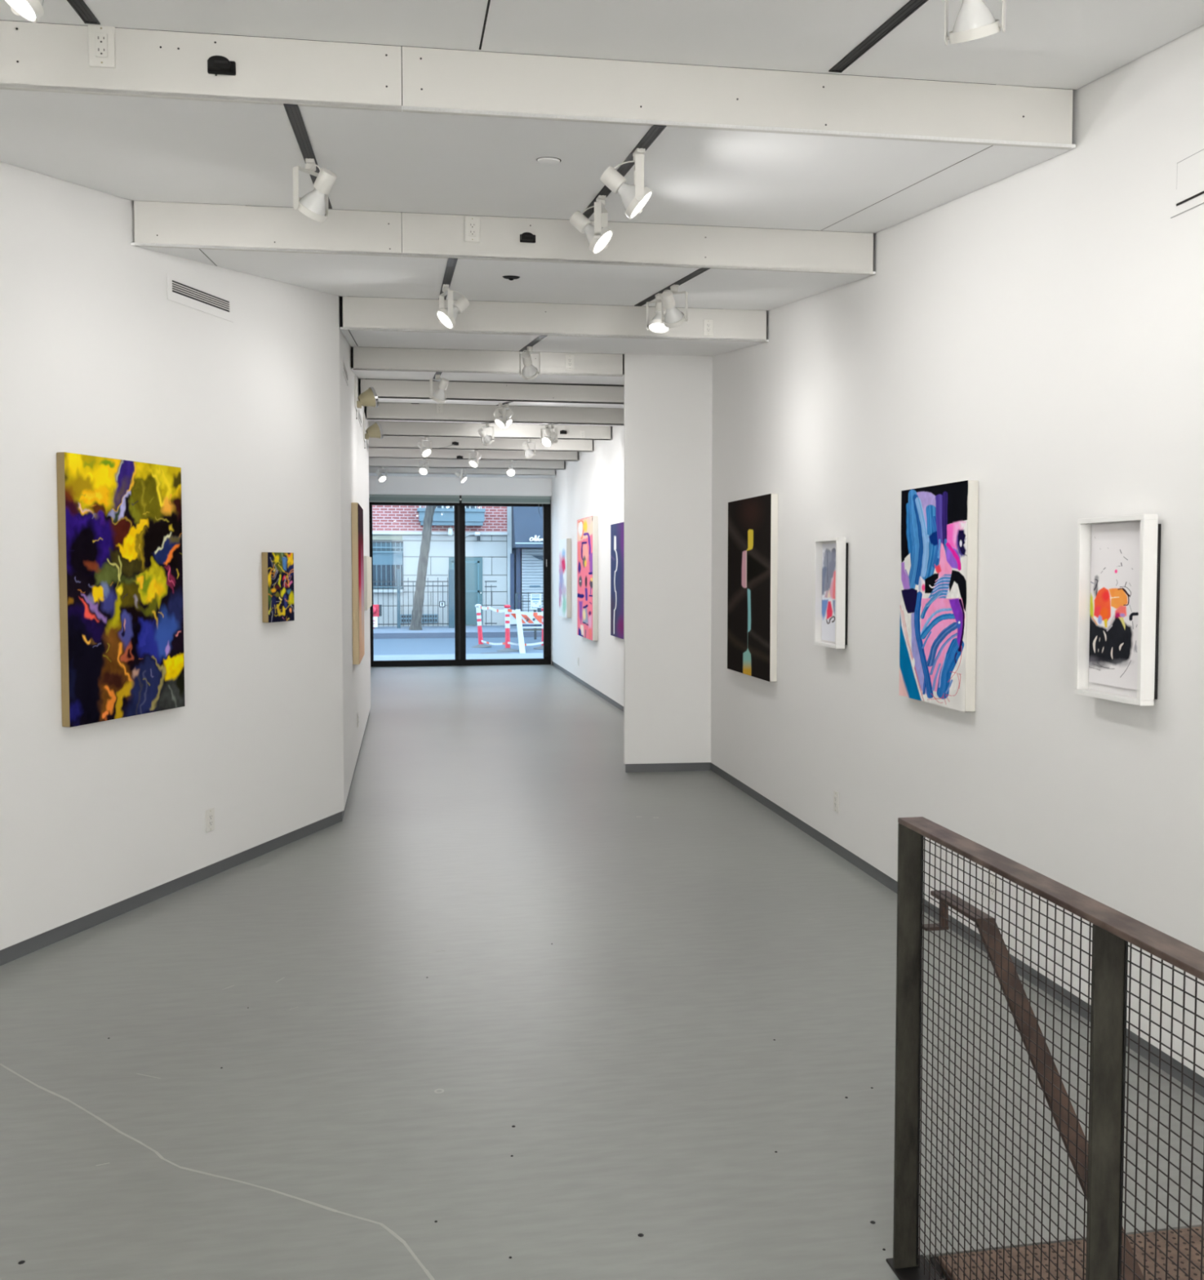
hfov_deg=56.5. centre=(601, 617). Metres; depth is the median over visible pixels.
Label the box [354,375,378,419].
wall lamp
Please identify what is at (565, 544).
painting
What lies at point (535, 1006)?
floor
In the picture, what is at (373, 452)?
ceiling beam
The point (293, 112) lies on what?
track
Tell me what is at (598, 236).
track spotlight
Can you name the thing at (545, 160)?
sprinkler cover
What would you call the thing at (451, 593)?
iron fence
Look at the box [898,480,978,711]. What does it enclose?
painting
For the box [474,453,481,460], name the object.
socket
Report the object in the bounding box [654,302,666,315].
socket
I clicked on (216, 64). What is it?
clip
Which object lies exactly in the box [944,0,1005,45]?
track spotlight
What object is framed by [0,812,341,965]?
baseboard
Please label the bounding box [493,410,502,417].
socket
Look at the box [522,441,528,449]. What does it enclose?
socket
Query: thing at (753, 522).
painting
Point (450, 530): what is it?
lamp
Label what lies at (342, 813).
baseboard
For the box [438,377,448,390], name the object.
socket
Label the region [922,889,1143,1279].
stair handrail
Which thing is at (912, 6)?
track
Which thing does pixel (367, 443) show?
air vent
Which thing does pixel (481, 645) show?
delineator post
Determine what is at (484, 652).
base
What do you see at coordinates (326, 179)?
socket
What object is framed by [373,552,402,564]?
shade
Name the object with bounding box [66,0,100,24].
track
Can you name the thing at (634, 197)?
track spotlight
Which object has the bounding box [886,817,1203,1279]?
stair railing
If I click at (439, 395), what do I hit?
track spotlight
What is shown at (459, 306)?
socket
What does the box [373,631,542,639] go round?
curb
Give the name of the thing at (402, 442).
ceiling beam
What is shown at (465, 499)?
roller blind
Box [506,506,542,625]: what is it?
building
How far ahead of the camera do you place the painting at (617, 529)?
12.85 m
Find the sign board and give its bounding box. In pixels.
[530,593,541,639]
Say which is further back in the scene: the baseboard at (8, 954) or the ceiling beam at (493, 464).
the ceiling beam at (493, 464)
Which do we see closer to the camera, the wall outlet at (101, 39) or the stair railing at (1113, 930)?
the stair railing at (1113, 930)
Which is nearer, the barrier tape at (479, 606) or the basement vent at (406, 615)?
the barrier tape at (479, 606)
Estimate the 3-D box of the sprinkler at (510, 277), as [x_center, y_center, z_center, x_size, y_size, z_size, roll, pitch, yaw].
[-0.498,-1.863,6.146,0.098,0.027,0.097,0,3,-4]
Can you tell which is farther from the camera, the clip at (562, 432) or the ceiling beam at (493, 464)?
the ceiling beam at (493, 464)
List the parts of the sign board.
leg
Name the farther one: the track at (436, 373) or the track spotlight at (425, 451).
the track spotlight at (425, 451)
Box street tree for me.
[408,506,436,630]
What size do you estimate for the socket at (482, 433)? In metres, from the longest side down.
0.082 x 0.067 x 0.067 m
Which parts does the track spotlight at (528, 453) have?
reflector bulb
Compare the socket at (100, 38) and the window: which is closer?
the socket at (100, 38)
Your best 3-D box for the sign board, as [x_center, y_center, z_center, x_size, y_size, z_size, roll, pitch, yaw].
[-1.814,-0.029,30.750,0.297,1.260,0.036,0,3,-10]
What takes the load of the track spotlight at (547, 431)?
hanging from the track
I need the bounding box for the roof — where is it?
[0,19,995,425]
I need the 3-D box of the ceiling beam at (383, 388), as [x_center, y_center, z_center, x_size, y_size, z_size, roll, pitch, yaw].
[-0.779,-2.058,10.247,2.794,0.162,0.019,0,3,-10]
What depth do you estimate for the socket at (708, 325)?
7.48 m
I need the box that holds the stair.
[930,1226,1203,1279]
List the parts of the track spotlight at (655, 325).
reflector bulb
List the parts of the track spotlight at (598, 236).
reflector bulb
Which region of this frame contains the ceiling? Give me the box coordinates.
[0,0,1203,478]
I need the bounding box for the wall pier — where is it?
[623,353,712,764]
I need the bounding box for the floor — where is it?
[0,664,1203,1279]
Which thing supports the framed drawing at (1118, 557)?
attached to the wall at (1034, 335)
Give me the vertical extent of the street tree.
7.935 m
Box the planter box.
[522,624,542,626]
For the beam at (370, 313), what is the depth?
7.33 m
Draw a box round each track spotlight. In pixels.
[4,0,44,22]
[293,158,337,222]
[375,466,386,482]
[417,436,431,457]
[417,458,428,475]
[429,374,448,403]
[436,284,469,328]
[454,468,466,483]
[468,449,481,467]
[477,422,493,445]
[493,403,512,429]
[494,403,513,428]
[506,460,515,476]
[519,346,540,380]
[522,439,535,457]
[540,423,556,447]
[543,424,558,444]
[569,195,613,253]
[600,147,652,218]
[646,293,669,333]
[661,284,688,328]
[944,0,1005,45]
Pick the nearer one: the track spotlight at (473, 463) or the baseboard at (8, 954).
the baseboard at (8, 954)
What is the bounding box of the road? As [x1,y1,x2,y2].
[373,636,543,654]
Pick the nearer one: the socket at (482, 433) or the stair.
the stair
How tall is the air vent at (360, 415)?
0.100 m
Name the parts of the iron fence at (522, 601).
rail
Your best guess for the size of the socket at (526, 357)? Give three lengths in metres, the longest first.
0.082 x 0.067 x 0.067 m
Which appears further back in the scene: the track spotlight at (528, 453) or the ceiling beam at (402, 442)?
the ceiling beam at (402, 442)
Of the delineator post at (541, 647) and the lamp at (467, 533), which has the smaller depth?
the delineator post at (541, 647)
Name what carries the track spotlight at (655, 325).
hanging from the track at (696, 273)
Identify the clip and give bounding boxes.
[207,55,235,75]
[452,441,458,445]
[520,232,535,243]
[560,430,566,434]
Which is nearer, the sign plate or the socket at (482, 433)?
the socket at (482, 433)
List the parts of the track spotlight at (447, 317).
reflector bulb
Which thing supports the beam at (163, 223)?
attached to the wall at (96, 359)
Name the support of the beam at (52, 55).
attached to the wall at (96, 359)
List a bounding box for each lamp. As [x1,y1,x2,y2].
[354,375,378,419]
[363,412,382,448]
[448,527,453,535]
[465,531,479,536]
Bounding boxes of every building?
[372,505,511,626]
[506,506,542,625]
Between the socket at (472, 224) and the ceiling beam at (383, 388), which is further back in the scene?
the ceiling beam at (383, 388)
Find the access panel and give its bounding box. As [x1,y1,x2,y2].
[1170,149,1203,217]
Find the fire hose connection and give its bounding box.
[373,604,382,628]
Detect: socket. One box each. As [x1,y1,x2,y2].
[94,32,107,57]
[208,813,213,826]
[313,167,337,195]
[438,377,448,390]
[453,296,469,313]
[454,471,460,477]
[468,221,475,236]
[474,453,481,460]
[477,428,486,437]
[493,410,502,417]
[506,408,513,419]
[521,352,532,366]
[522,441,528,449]
[543,426,551,435]
[548,431,556,439]
[568,357,572,366]
[569,210,591,233]
[600,166,626,194]
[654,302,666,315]
[661,290,675,309]
[706,323,711,332]
[834,795,836,808]
[990,879,995,897]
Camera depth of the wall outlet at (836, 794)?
6.40 m
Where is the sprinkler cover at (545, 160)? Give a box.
[536,156,561,164]
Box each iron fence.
[373,568,454,628]
[484,581,497,626]
[515,592,542,612]
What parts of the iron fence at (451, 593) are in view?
post, rail, rail, rail, post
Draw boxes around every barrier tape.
[478,604,542,615]
[481,640,543,645]
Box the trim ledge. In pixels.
[368,476,551,496]
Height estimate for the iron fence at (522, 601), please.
1.015 m
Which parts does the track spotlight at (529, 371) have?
reflector bulb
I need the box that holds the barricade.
[504,593,542,653]
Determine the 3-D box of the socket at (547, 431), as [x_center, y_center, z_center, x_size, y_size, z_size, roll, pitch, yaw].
[-0.605,-2.073,12.467,0.067,0.082,0.067,3,35,48]
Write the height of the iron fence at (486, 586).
1.369 m
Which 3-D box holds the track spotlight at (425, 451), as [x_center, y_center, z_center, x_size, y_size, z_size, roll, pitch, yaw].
[-2.159,-2.082,13.632,0.174,0.257,0.178,0,3,-10]
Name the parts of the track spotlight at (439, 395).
reflector bulb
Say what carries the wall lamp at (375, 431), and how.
attached to the wall at (354, 459)
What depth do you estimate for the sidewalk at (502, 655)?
22.57 m
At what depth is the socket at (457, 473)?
17.56 m
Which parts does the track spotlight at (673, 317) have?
reflector bulb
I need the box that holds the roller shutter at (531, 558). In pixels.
[521,548,542,612]
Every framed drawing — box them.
[813,537,848,648]
[1074,514,1160,706]
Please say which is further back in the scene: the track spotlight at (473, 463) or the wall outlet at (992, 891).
the track spotlight at (473, 463)
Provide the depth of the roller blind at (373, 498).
18.63 m
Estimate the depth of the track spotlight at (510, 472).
16.43 m
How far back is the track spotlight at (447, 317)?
6.52 m
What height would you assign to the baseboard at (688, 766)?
0.070 m
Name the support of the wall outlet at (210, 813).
attached to the wall at (96, 359)
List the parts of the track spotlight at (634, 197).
reflector bulb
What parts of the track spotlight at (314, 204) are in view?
reflector bulb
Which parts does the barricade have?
leg, leg, rail, foot rail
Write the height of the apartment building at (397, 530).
9.652 m
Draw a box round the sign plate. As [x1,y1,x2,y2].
[439,600,444,607]
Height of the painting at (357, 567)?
1.240 m
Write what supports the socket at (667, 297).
attached to the track spotlight at (673, 317)
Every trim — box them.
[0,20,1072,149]
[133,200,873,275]
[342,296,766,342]
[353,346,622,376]
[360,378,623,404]
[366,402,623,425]
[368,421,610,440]
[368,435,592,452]
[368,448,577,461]
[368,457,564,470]
[368,466,555,475]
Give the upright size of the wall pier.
3.570 m
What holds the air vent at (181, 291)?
in the wall at (96, 359)
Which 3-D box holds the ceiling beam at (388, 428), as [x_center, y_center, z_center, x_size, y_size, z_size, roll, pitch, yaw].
[-1.379,-2.183,13.084,3.008,0.165,0.018,0,3,-10]
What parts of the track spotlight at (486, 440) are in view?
reflector bulb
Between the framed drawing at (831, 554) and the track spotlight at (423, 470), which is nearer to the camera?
the framed drawing at (831, 554)
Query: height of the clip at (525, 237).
0.045 m
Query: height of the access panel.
0.164 m
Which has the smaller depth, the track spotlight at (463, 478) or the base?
the track spotlight at (463, 478)
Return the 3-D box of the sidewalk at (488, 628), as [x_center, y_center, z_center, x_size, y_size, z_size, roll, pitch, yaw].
[-0.879,0.466,34.457,70.000,0.350,4.600,0,3,-10]
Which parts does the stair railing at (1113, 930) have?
post, rail, post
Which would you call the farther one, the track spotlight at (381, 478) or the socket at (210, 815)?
the track spotlight at (381, 478)
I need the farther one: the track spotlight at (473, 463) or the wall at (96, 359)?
the track spotlight at (473, 463)
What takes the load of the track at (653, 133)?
attached to the ceiling
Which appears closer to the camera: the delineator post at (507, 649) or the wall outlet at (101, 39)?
the wall outlet at (101, 39)
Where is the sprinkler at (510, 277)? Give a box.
[502,275,519,280]
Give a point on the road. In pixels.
(386, 646)
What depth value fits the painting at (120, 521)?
5.19 m
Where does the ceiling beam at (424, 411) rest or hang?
attached to the wall at (1034, 335)
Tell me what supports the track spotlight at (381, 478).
hanging from the track
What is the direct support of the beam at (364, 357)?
attached to the wall at (354, 459)
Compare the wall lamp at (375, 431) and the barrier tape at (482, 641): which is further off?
the barrier tape at (482, 641)
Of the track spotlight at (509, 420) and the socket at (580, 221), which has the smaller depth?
the socket at (580, 221)
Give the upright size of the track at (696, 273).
0.212 m
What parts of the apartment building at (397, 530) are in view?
pane, window sill, balcony rail, door, door frame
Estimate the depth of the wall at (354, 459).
8.42 m
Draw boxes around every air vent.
[166,273,233,322]
[342,355,348,386]
[359,409,361,426]
[366,439,368,453]
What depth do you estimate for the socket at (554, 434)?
12.42 m
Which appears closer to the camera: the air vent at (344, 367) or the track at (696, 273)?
the track at (696, 273)
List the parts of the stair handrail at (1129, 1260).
level rail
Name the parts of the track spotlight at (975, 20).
reflector bulb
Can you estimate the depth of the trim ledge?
18.71 m
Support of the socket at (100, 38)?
attached to the wall outlet at (101, 39)
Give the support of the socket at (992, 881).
attached to the wall outlet at (992, 891)
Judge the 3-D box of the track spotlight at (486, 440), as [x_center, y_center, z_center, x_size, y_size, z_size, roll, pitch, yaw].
[-1.273,-2.029,12.342,0.154,0.262,0.199,0,3,10]
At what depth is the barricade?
29.05 m
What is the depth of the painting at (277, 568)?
6.45 m
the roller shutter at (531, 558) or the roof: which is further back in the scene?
the roller shutter at (531, 558)
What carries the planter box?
on the sidewalk at (488, 628)
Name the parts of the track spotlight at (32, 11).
reflector bulb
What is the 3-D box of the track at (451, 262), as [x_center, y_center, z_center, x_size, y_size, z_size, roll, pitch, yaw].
[-0.881,-1.911,6.360,0.046,0.212,1.725,0,3,-10]
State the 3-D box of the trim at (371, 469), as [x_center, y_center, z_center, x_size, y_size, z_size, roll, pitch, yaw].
[-2.252,-2.384,18.125,3.008,0.128,0.018,0,3,-10]
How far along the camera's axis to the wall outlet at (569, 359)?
8.84 m
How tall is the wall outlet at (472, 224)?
0.124 m
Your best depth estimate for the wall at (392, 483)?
18.73 m
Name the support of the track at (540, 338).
attached to the ceiling
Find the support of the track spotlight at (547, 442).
hanging from the track
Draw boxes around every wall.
[0,161,343,950]
[338,296,370,809]
[368,475,551,493]
[551,24,1203,1077]
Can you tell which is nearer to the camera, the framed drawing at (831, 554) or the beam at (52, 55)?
the beam at (52, 55)
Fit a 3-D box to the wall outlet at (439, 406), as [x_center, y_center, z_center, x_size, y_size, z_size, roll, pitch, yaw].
[-1.681,-2.167,11.597,0.065,0.106,0.008,0,3,-10]
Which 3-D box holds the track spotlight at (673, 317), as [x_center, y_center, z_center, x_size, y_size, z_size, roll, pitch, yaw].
[0.404,-1.769,6.342,0.168,0.256,0.179,0,3,-10]
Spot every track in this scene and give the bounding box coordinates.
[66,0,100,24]
[283,103,332,208]
[432,372,441,379]
[438,257,457,299]
[519,335,547,351]
[582,124,666,218]
[634,267,710,306]
[828,0,928,72]
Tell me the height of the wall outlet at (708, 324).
0.106 m
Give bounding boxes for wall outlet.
[88,24,115,67]
[205,808,214,832]
[436,404,442,413]
[464,216,479,242]
[564,354,574,369]
[580,430,585,438]
[703,319,713,335]
[833,790,839,813]
[989,871,999,904]
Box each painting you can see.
[56,452,185,727]
[261,551,294,622]
[351,502,364,664]
[363,555,372,610]
[559,537,571,617]
[577,515,597,640]
[610,521,623,639]
[727,493,777,681]
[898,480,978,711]
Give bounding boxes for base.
[480,652,509,653]
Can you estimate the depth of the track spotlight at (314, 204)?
4.41 m
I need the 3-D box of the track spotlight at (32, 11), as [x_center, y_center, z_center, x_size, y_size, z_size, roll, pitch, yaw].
[-1.451,-1.654,2.846,0.182,0.252,0.154,0,3,-10]
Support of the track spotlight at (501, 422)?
hanging from the track
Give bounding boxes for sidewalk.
[373,625,542,633]
[373,653,543,660]
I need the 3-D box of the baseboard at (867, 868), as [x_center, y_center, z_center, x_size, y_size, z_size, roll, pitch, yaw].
[1.225,1.281,7.480,0.100,0.070,24.000,0,3,-10]
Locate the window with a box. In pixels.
[368,497,551,666]
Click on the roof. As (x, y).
(0, 20)
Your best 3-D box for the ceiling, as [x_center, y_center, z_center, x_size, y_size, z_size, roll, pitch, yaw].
[-1.709,-1.934,6.746,5.850,0.225,23.830,0,3,-10]
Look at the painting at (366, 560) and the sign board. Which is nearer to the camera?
the painting at (366, 560)
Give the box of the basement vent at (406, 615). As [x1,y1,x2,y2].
[400,613,437,622]
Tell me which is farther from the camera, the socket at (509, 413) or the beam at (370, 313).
the socket at (509, 413)
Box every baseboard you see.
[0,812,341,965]
[340,711,369,821]
[551,661,1203,1097]
[625,762,710,772]
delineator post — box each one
[471,604,491,648]
[497,604,519,652]
[533,608,543,649]
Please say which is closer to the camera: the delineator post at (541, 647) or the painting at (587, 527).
the painting at (587, 527)
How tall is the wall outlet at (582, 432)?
0.094 m
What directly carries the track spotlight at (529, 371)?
hanging from the track at (540, 338)
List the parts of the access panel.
panel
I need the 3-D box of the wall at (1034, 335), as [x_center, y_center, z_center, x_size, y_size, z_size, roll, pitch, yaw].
[1.233,-0.538,7.402,0.140,3.570,24.000,0,3,-10]
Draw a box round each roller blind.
[368,494,459,502]
[461,495,550,517]
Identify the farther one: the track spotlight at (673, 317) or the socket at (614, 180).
the track spotlight at (673, 317)
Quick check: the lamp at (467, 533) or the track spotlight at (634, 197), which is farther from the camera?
the lamp at (467, 533)

